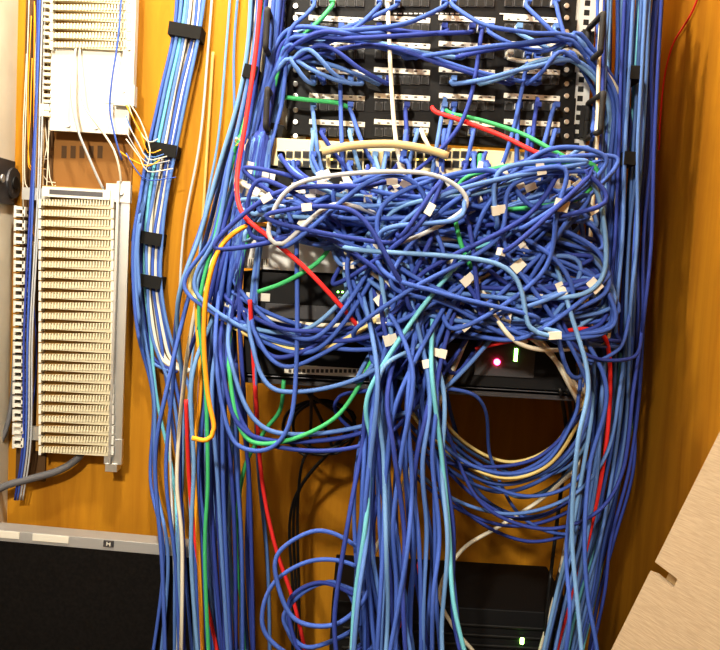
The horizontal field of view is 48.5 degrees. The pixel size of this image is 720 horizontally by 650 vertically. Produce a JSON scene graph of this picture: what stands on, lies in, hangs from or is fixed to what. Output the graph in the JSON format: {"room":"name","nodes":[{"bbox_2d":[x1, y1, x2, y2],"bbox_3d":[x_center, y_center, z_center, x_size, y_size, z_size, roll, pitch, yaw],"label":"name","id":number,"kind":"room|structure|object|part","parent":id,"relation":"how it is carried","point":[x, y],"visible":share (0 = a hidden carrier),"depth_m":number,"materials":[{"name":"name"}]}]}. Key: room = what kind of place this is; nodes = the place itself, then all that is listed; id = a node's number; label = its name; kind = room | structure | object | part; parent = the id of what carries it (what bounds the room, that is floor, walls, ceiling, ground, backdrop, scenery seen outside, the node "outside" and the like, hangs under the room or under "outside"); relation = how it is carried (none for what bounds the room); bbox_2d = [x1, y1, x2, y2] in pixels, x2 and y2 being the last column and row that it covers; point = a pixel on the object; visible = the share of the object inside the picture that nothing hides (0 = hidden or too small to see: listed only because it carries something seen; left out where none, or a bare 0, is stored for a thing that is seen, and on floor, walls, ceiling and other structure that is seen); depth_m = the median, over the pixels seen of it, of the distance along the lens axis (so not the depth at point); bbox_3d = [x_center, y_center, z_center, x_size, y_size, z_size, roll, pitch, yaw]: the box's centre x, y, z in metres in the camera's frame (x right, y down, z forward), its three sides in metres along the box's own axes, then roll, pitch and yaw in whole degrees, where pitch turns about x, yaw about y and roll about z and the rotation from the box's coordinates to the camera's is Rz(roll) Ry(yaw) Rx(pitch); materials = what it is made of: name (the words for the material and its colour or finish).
{"room":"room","nodes":[
{"label":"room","id":0,"kind":"room"},
{"bbox_2d":[0,0,17,522],"bbox_3d":[-0.731,-0.345,0.326,0.100,2.450,2.500,3,5,0],"label":"wall","id":1,"kind":"structure","parent":0,"point":[8,8],"depth_m":1.56,"materials":[{"name":"white paint"}]},
{"bbox_2d":[0,157,20,204],"bbox_3d":[-0.678,-0.272,1.496,0.015,0.085,0.190,3,5,0],"label":"latch plate","id":2,"kind":"object","parent":1,"relation":"attached to","point":[10,178],"visible":1,"depth_m":1.54,"materials":[{"name":"grey metal"}]},
{"bbox_2d":[7,0,635,649],"bbox_3d":[-0.063,-0.414,1.622,1.426,2.450,0.100,3,5,0],"label":"wall","id":3,"kind":"structure","parent":0,"point":[85,496],"depth_m":1.63,"materials":[{"name":"brown wood"}]},
{"bbox_2d":[0,0,175,499],"bbox_3d":[-0.549,-0.160,1.557,0.379,1.057,0.073,3,5,0],"label":"block","id":4,"kind":"object","parent":3,"relation":"attached to","point":[69,354],"visible":1,"depth_m":1.55,"materials":[{"name":"beige plastic"}]},
{"bbox_2d":[131,0,697,649],"bbox_3d":[0.036,-0.007,1.343,0.977,1.542,0.522,3,5,0],"label":"cables","id":5,"kind":"object","parent":3,"relation":"attached to","point":[386,260],"visible":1,"depth_m":1.23,"materials":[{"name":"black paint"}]},
{"bbox_3d":[0.107,-0.343,1.399,0.539,0.875,0.355,3,5,0],"label":"rack frame","id":6,"kind":"part","parent":5,"relation":"part of","materials":[{"name":"black metal"}]},
{"bbox_2d":[597,0,719,649],"bbox_3d":[0.593,-0.269,0.326,0.100,2.450,2.500,3,5,0],"label":"wall","id":7,"kind":"structure","parent":0,"point":[679,421],"depth_m":1.34,"materials":[{"name":"brown wood"}]},
{"bbox_3d":[-0.143,0.961,0.431,1.426,0.100,2.700,3,5,0],"label":"floor","id":8,"kind":"structure","parent":0,"visible":0},
{"bbox_2d":[0,522,192,649],"bbox_3d":[-0.512,0.605,1.567,0.441,0.402,0.150,3,5,0],"label":"monitor","id":9,"kind":"object","parent":8,"relation":"on","point":[61,588],"visible":0.92,"depth_m":1.55,"materials":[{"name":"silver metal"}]},
{"bbox_2d":[329,554,572,649],"bbox_3d":[0.155,0.661,1.525,0.427,0.352,0.227,3,5,0],"label":"computer tower","id":10,"kind":"object","parent":8,"relation":"on","point":[501,606],"visible":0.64,"depth_m":1.42,"materials":[{"name":"black paint"}]},
{"bbox_2d":[611,432,719,649],"bbox_3d":[0.267,0.467,0.700,0.431,0.896,0.287,3,5,0],"label":"cardboard box","id":11,"kind":"object","parent":8,"relation":"on","point":[680,610],"visible":1,"depth_m":0.79,"materials":[{"name":"beige cardboard"}]}
]}

